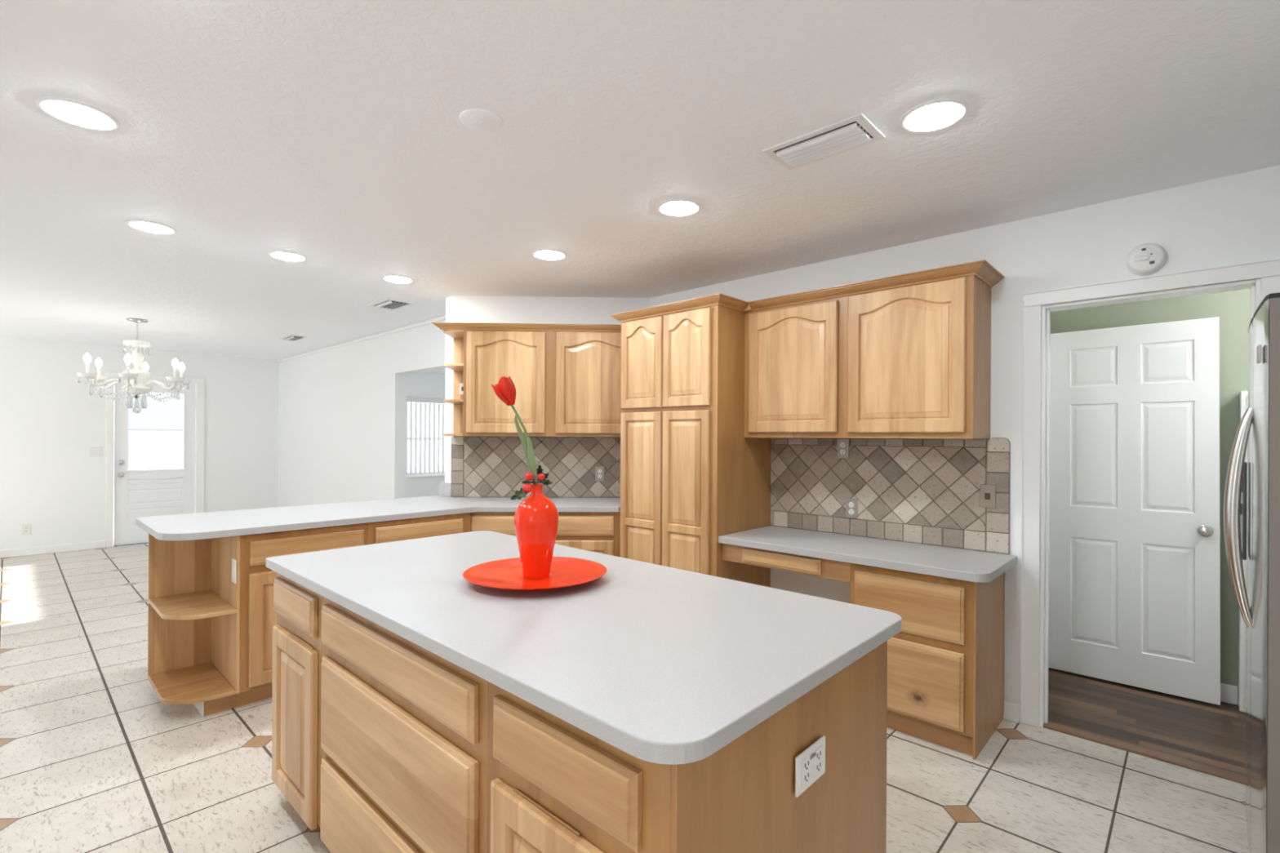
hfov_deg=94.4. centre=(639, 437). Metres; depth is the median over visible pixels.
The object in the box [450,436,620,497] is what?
tile backsplash
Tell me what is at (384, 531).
base cabinet
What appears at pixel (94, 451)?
light switch
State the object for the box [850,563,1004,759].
base cabinet
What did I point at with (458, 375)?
shelf
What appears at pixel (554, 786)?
base cabinet
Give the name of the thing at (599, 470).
wall outlet
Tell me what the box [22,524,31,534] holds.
wall outlet
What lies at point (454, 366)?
shelf
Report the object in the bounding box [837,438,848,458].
wall outlet
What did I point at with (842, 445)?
receptacle
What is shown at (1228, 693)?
baseboard
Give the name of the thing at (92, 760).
floor
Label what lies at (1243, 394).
trim
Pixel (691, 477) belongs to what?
pantry cabinet
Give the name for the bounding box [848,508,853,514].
receptacle
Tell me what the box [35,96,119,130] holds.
recessed light
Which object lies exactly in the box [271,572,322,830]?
base cabinet
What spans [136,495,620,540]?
countertop
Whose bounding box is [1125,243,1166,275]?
smoke detector
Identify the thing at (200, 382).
trim
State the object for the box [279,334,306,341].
ceiling vent
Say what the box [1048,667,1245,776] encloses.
floor
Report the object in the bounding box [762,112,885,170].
ceiling vent
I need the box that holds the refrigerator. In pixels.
[1223,292,1279,852]
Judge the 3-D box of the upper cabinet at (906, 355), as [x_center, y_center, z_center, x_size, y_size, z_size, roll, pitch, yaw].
[1.197,-0.395,3.238,1.303,0.804,0.378,0,0,43]
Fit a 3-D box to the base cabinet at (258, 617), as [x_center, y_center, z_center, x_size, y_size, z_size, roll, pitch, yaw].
[-1.989,0.923,3.372,0.621,0.873,0.620,0,0,43]
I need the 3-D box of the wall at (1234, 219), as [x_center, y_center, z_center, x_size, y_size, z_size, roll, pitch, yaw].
[1.628,0.160,3.174,4.160,2.440,0.120,0,0,43]
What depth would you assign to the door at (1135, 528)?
3.25 m
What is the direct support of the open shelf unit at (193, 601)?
on the floor at (92, 760)
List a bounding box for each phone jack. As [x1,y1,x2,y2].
[459,383,462,394]
[979,484,995,508]
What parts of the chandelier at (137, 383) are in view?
drip dish, bulb, bulb, drip dish, arm, arm, drip dish, bulb, arm, lamp shade, bulb, arm, arm, drip dish, bulb, bulb, drip dish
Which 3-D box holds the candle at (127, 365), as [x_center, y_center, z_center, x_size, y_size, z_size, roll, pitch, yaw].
[-4.510,-0.579,5.217,0.044,0.120,0.043,0,0,43]
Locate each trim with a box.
[106,372,204,547]
[113,542,148,546]
[276,315,445,363]
[1003,715,1019,723]
[1019,257,1279,727]
[1040,279,1260,727]
[1238,391,1247,712]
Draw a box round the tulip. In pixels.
[491,376,537,485]
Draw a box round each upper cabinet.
[431,322,621,436]
[742,259,1004,439]
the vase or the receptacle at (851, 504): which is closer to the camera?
the vase
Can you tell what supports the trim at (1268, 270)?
attached to the wall at (1234, 219)
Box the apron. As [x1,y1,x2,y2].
[722,543,850,582]
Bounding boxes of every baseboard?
[0,540,105,558]
[1004,699,1019,719]
[1220,682,1237,704]
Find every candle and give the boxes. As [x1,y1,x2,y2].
[85,364,88,373]
[97,368,100,376]
[126,364,129,373]
[173,368,177,377]
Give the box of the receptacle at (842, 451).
[840,448,845,454]
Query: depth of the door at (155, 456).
7.50 m
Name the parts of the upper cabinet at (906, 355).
door, crown moulding, door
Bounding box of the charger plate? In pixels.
[462,556,606,591]
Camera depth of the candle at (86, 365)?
5.21 m
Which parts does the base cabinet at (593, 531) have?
drawer, door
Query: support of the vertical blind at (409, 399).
attached to the window
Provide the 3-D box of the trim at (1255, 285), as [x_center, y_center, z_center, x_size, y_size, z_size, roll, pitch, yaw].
[2.215,0.379,2.623,0.721,2.008,0.116,0,0,43]
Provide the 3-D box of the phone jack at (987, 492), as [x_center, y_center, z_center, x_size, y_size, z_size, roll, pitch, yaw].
[1.739,0.296,2.963,0.070,0.115,0.008,0,0,43]
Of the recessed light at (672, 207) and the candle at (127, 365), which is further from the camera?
the candle at (127, 365)
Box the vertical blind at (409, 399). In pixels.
[406,396,444,475]
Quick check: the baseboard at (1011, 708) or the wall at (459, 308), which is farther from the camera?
the wall at (459, 308)
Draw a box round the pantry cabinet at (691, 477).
[609,293,771,586]
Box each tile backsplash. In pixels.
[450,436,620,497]
[770,437,1010,554]
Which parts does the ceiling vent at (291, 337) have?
blade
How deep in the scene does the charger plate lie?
1.90 m
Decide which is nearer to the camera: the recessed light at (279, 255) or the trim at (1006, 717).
the trim at (1006, 717)
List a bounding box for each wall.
[0,336,445,550]
[278,319,445,506]
[444,295,649,497]
[649,164,1279,726]
[1050,288,1250,704]
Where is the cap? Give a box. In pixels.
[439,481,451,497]
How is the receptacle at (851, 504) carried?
attached to the wall outlet at (851, 504)
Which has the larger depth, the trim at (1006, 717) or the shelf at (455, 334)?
the shelf at (455, 334)
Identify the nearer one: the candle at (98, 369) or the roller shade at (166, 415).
the candle at (98, 369)
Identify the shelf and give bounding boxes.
[442,433,462,435]
[443,329,463,338]
[443,363,463,370]
[443,399,462,404]
[453,338,463,433]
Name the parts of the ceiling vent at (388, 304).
blade, blade, blade, blade, blade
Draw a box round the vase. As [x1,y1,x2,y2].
[514,484,558,578]
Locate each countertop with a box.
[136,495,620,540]
[266,530,902,764]
[718,525,1017,582]
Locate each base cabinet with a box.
[236,522,367,706]
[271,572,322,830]
[320,595,488,852]
[367,512,470,544]
[470,511,620,556]
[488,640,887,852]
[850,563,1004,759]
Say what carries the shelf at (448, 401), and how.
attached to the upper cabinet at (566, 378)
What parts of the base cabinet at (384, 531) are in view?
drawer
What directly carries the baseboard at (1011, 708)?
attached to the wall at (1234, 219)
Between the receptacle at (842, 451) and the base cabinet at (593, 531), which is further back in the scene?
the base cabinet at (593, 531)
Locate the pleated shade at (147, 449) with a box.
[128,430,182,469]
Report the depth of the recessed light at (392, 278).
4.00 m
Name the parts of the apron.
drawer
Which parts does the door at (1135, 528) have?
knob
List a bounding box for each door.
[113,378,196,545]
[1048,316,1220,705]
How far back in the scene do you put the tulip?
1.90 m
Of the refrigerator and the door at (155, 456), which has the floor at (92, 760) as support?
the refrigerator
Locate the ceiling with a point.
(331, 133)
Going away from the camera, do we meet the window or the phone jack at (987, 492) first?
the phone jack at (987, 492)
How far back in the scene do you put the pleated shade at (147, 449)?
7.52 m
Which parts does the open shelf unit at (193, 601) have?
panel, shelf, shelf, panel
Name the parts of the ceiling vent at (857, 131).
blade, blade, blade, blade, blade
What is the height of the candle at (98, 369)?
0.120 m
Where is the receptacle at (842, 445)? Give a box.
[840,442,845,448]
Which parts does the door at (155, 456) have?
knob, shade rail, pane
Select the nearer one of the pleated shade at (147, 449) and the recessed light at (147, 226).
the recessed light at (147, 226)
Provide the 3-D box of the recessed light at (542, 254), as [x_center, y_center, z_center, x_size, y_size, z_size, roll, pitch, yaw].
[-0.531,-1.062,3.476,0.204,0.019,0.204,0,0,43]
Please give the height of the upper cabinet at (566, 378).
0.791 m
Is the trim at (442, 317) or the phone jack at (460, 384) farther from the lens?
the trim at (442, 317)
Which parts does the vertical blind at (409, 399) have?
head rail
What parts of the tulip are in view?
stem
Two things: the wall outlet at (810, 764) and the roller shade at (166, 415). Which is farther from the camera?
the roller shade at (166, 415)
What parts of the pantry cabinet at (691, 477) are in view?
door, door, crown moulding, door, door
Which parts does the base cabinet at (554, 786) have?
finger pull, door, drawer, panel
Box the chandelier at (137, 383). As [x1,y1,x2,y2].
[76,318,190,413]
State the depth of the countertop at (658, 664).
1.40 m
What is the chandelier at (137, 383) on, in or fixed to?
hanging from the ceiling
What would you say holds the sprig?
in the vase
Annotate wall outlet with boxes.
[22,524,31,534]
[595,466,604,481]
[795,735,825,797]
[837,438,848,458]
[845,497,857,518]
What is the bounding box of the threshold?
[1043,721,1245,784]
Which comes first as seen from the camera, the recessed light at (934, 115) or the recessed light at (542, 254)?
the recessed light at (934, 115)
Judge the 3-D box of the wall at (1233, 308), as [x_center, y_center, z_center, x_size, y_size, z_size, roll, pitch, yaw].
[2.904,0.167,3.321,2.500,2.440,0.100,0,0,43]
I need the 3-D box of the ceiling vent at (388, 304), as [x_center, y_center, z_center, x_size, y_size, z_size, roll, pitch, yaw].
[-2.020,-1.070,4.808,0.360,0.020,0.220,0,0,43]
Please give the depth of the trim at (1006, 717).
2.88 m
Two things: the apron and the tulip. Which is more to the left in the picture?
the tulip
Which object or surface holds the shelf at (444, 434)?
attached to the upper cabinet at (566, 378)
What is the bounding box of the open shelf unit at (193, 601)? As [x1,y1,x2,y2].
[147,533,239,715]
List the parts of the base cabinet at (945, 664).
drawer, drawer, panel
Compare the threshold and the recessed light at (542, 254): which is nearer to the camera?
the threshold
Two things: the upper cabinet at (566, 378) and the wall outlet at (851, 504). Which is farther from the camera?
the upper cabinet at (566, 378)
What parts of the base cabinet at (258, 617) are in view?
door, drawer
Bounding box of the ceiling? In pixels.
[0,0,1279,375]
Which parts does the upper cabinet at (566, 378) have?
door, crown moulding, door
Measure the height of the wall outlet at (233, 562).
0.115 m
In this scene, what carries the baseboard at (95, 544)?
attached to the wall at (50, 421)
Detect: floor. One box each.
[0,543,1250,852]
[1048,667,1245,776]
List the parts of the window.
sill, frame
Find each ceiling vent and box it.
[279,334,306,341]
[368,297,414,310]
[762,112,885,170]
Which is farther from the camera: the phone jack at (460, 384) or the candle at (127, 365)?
the candle at (127, 365)
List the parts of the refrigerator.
handle, handle, door, door, trim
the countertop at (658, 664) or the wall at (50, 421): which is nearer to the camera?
the countertop at (658, 664)
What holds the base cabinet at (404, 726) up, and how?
on the floor at (92, 760)
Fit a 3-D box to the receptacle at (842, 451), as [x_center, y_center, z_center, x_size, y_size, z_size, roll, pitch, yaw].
[1.189,0.087,3.475,0.033,0.033,0.002,0,0,43]
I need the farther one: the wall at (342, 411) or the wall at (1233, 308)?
the wall at (342, 411)
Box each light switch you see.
[89,447,102,457]
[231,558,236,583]
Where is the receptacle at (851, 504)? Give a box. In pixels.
[848,502,853,507]
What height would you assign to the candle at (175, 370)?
0.120 m
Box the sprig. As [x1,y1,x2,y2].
[510,464,552,499]
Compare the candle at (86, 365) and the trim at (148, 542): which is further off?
the trim at (148, 542)
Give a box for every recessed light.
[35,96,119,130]
[125,219,177,235]
[267,250,307,262]
[382,275,413,283]
[531,248,566,260]
[657,198,701,216]
[899,97,968,132]
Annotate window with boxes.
[406,402,444,478]
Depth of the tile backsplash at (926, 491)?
3.26 m
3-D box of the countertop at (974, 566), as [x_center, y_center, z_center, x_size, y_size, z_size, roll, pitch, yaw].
[1.142,0.590,3.139,1.366,0.038,0.567,0,0,43]
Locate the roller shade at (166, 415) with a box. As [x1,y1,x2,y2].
[128,392,183,429]

